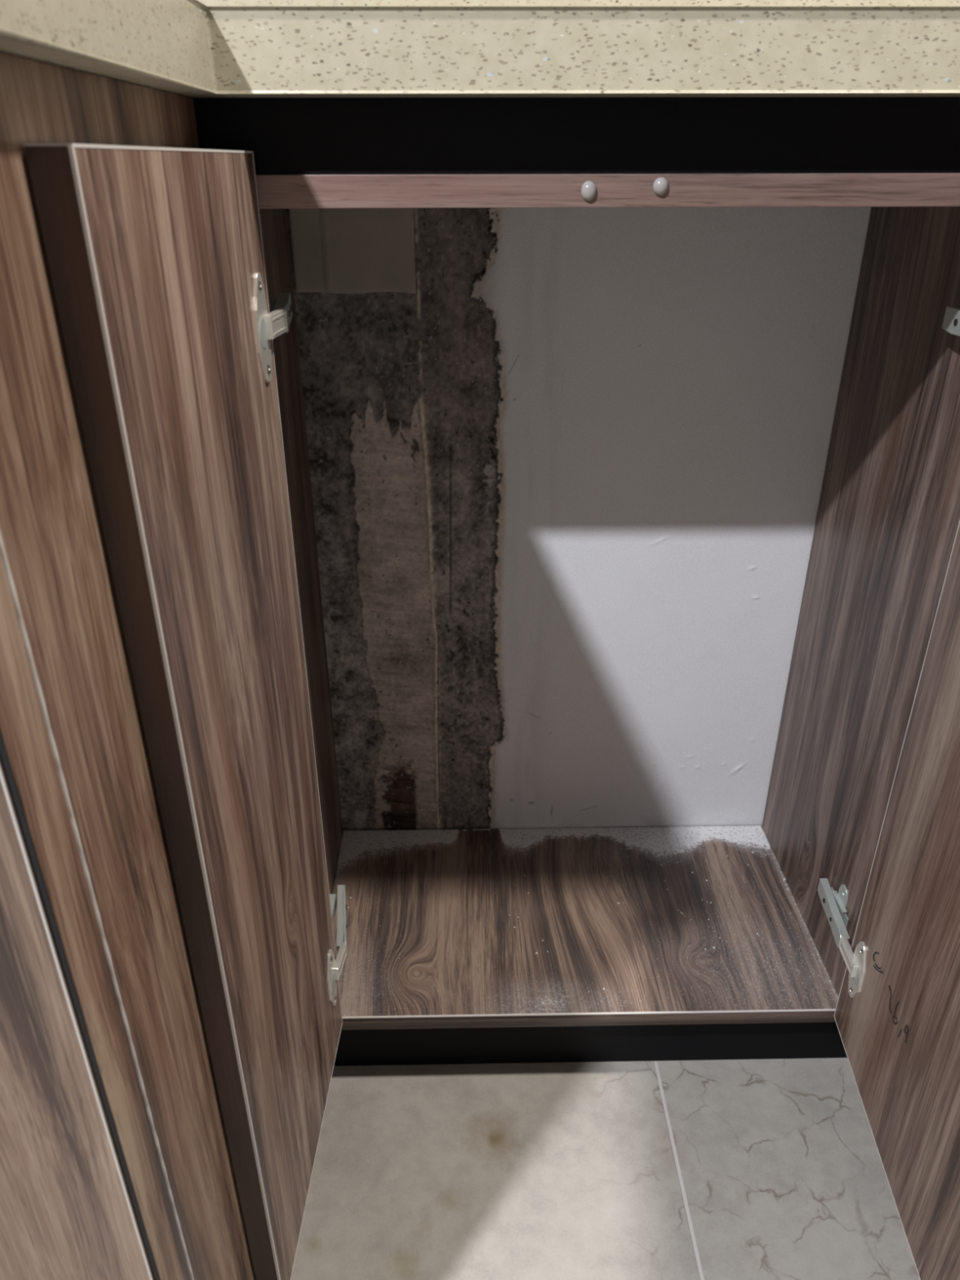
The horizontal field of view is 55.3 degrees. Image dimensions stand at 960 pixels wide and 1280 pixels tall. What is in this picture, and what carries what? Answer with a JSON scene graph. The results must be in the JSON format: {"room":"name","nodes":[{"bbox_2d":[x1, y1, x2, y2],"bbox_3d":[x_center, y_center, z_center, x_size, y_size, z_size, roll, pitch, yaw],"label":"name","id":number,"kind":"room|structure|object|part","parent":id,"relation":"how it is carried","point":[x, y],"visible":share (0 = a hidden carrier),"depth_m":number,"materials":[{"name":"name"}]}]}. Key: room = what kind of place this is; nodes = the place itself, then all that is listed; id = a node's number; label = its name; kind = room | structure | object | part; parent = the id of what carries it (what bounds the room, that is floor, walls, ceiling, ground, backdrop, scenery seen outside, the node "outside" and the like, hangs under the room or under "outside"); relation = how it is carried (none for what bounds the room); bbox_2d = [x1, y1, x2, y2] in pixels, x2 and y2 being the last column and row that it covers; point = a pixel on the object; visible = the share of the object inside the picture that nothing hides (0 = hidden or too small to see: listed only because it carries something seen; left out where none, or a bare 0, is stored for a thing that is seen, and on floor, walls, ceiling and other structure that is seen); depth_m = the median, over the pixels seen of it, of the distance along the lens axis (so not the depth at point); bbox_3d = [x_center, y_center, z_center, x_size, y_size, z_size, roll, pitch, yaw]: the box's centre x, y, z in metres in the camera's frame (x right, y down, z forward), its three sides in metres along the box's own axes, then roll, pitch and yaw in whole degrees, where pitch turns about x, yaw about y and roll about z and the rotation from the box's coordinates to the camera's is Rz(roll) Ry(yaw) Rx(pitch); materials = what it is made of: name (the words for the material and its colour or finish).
{"room":"damaged room","nodes":[
{"label":"damaged room","id":0,"kind":"room"},
{"bbox_2d":[286,206,871,830],"bbox_3d":[0.032,-0.621,0.734,4.420,2.225,0.007,-1,28,-1],"label":"wall","id":1,"kind":"structure","parent":0,"point":[566,483],"depth_m":0.98,"materials":[{"name":"white paint"}]},
{"bbox_2d":[288,208,416,293],"bbox_3d":[-0.119,-0.385,0.849,0.115,0.120,0.006,-1,28,-1],"label":"cardboard sheet","id":2,"kind":"object","parent":1,"relation":"attached to","point":[337,251],"visible":0.58,"depth_m":0.86,"materials":[{"name":"cardboard"}]},
{"bbox_2d":[197,0,959,6],"bbox_3d":[0.137,-0.764,0.636,1.810,0.612,0.022,-1,28,-1],"label":"backsplash","id":3,"kind":"structure","parent":1,"relation":"attached to","point":[207,2],"depth_m":0.75,"materials":[{"name":"beige stone"}]},
{"bbox_2d":[290,1057,919,1279],"bbox_3d":[0.211,0.971,0.039,4.800,0.012,3.678,-1,28,-1],"label":"floor","id":4,"kind":"structure","parent":0,"point":[754,1169],"depth_m":0.89,"materials":[{"name":"tile"}]},
{"bbox_2d":[0,52,256,1279],"bbox_3d":[-0.453,0.166,0.590,0.571,0.907,0.374,-1,28,-1],"label":"base cabinet","id":5,"kind":"object","parent":4,"relation":"on","point":[116,1163],"visible":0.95,"depth_m":0.40,"materials":[{"name":"brown wood"}]},
{"bbox_3d":[-0.452,0.245,0.438,0.567,0.907,0.031,-1,28,-1],"label":"panel","id":6,"kind":"part","parent":5,"relation":"part of","materials":[{"name":"brown wood"}]},
{"bbox_2d":[23,97,959,1279],"bbox_3d":[0.133,0.073,0.765,0.650,0.908,0.581,-1,28,-1],"label":"base cabinet","id":7,"kind":"object","parent":4,"relation":"on","point":[171,271],"visible":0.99,"depth_m":0.70,"materials":[{"name":"brown wood"}]},
{"bbox_3d":[-0.152,0.101,0.626,0.018,0.770,0.258,1,28,2],"label":"cabinet door","id":8,"kind":"part","parent":7,"relation":"part of","materials":[{"name":"brown wood"}]},
{"bbox_3d":[-0.139,-0.199,0.584,0.002,0.067,0.028,1,28,2],"label":"cup plate","id":9,"kind":"part","parent":7,"relation":"part of","materials":[{"name":"silver metal"}]},
{"bbox_2d":[258,316,267,349],"bbox_3d":[-0.138,-0.195,0.583,0.001,0.020,0.020,1,28,2],"label":"hinge","id":10,"kind":"object","parent":7,"relation":"on","point":[263,321],"depth_m":0.58,"materials":[{"name":"silver metal"}]},
{"bbox_3d":[-0.141,-0.234,0.652,0.009,0.018,0.084,-4,28,-7],"label":"hinge arm","id":11,"kind":"part","parent":7,"relation":"part of","materials":[{"name":"silver metal"}]},
{"bbox_3d":[-0.183,-0.014,0.877,0.018,0.773,0.288,-1,28,-1],"label":"panel","id":12,"kind":"part","parent":7,"relation":"part of","materials":[{"name":"brown wood"}]},
{"bbox_3d":[-0.138,0.317,0.853,0.002,0.067,0.028,1,28,2],"label":"cup plate","id":13,"kind":"part","parent":7,"relation":"part of","materials":[{"name":"silver metal"}]},
{"bbox_2d":[330,973,335,995],"bbox_3d":[-0.137,0.320,0.851,0.001,0.020,0.020,1,28,2],"label":"hinge","id":14,"kind":"object","parent":7,"relation":"on","point":[332,975],"depth_m":0.85,"materials":[{"name":"silver metal"}]},
{"bbox_3d":[-0.139,0.281,0.921,0.009,0.018,0.084,-4,28,-7],"label":"hinge arm","id":15,"kind":"part","parent":7,"relation":"part of","materials":[{"name":"silver metal"}]},
{"bbox_2d":[0,0,959,98],"bbox_3d":[0.143,-0.325,0.502,1.810,0.041,0.668,-1,28,-1],"label":"countertop","id":16,"kind":"structure","parent":7,"relation":"on","point":[193,49],"depth_m":0.52,"materials":[{"name":"beige stone"}]},
{"bbox_3d":[0.097,0.318,1.056,0.540,0.019,0.290,-1,28,-1],"label":"panel","id":17,"kind":"part","parent":7,"relation":"part of","materials":[{"name":"brown wood"}]},
{"bbox_2d":[338,826,833,1015],"bbox_3d":[0.097,0.309,1.051,0.537,0.001,0.286,-1,28,-1],"label":"plaster dust","id":18,"kind":"object","parent":7,"relation":"in","point":[756,826],"visible":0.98,"depth_m":1.14,"materials":[{"name":"white"}]},
{"bbox_3d":[0.142,-0.291,0.592,0.630,0.019,0.030,-1,28,-1],"label":"rail","id":19,"kind":"part","parent":7,"relation":"part of","materials":[{"name":"brown wood"}]},
{"bbox_3d":[0.357,0.276,0.928,0.009,0.018,0.083,2,28,3],"label":"hinge arm","id":20,"kind":"part","parent":7,"relation":"part of","materials":[{"name":"silver metal"}]},
{"bbox_2d":[853,966,860,986],"bbox_3d":[0.353,0.315,0.859,0.001,0.020,0.020,2,28,4],"label":"hinge","id":21,"kind":"object","parent":7,"relation":"on","point":[856,970],"depth_m":0.86,"materials":[{"name":"silver metal"}]},
{"bbox_3d":[0.355,0.312,0.860,0.002,0.067,0.028,2,28,4],"label":"cup plate","id":22,"kind":"part","parent":7,"relation":"part of","materials":[{"name":"silver metal"}]},
{"bbox_3d":[0.375,-0.019,0.885,0.018,0.773,0.288,-1,28,-1],"label":"panel","id":23,"kind":"part","parent":7,"relation":"part of","materials":[{"name":"brown wood"}]},
{"bbox_3d":[0.356,0.105,0.621,0.018,0.771,0.285,2,28,4],"label":"cabinet door","id":24,"kind":"part","parent":7,"relation":"part of","materials":[{"name":"brown wood"}]},
{"bbox_3d":[0.356,-0.228,0.665,0.009,0.018,0.083,2,28,3],"label":"hinge arm","id":25,"kind":"part","parent":7,"relation":"part of","materials":[{"name":"silver metal"}]}
]}

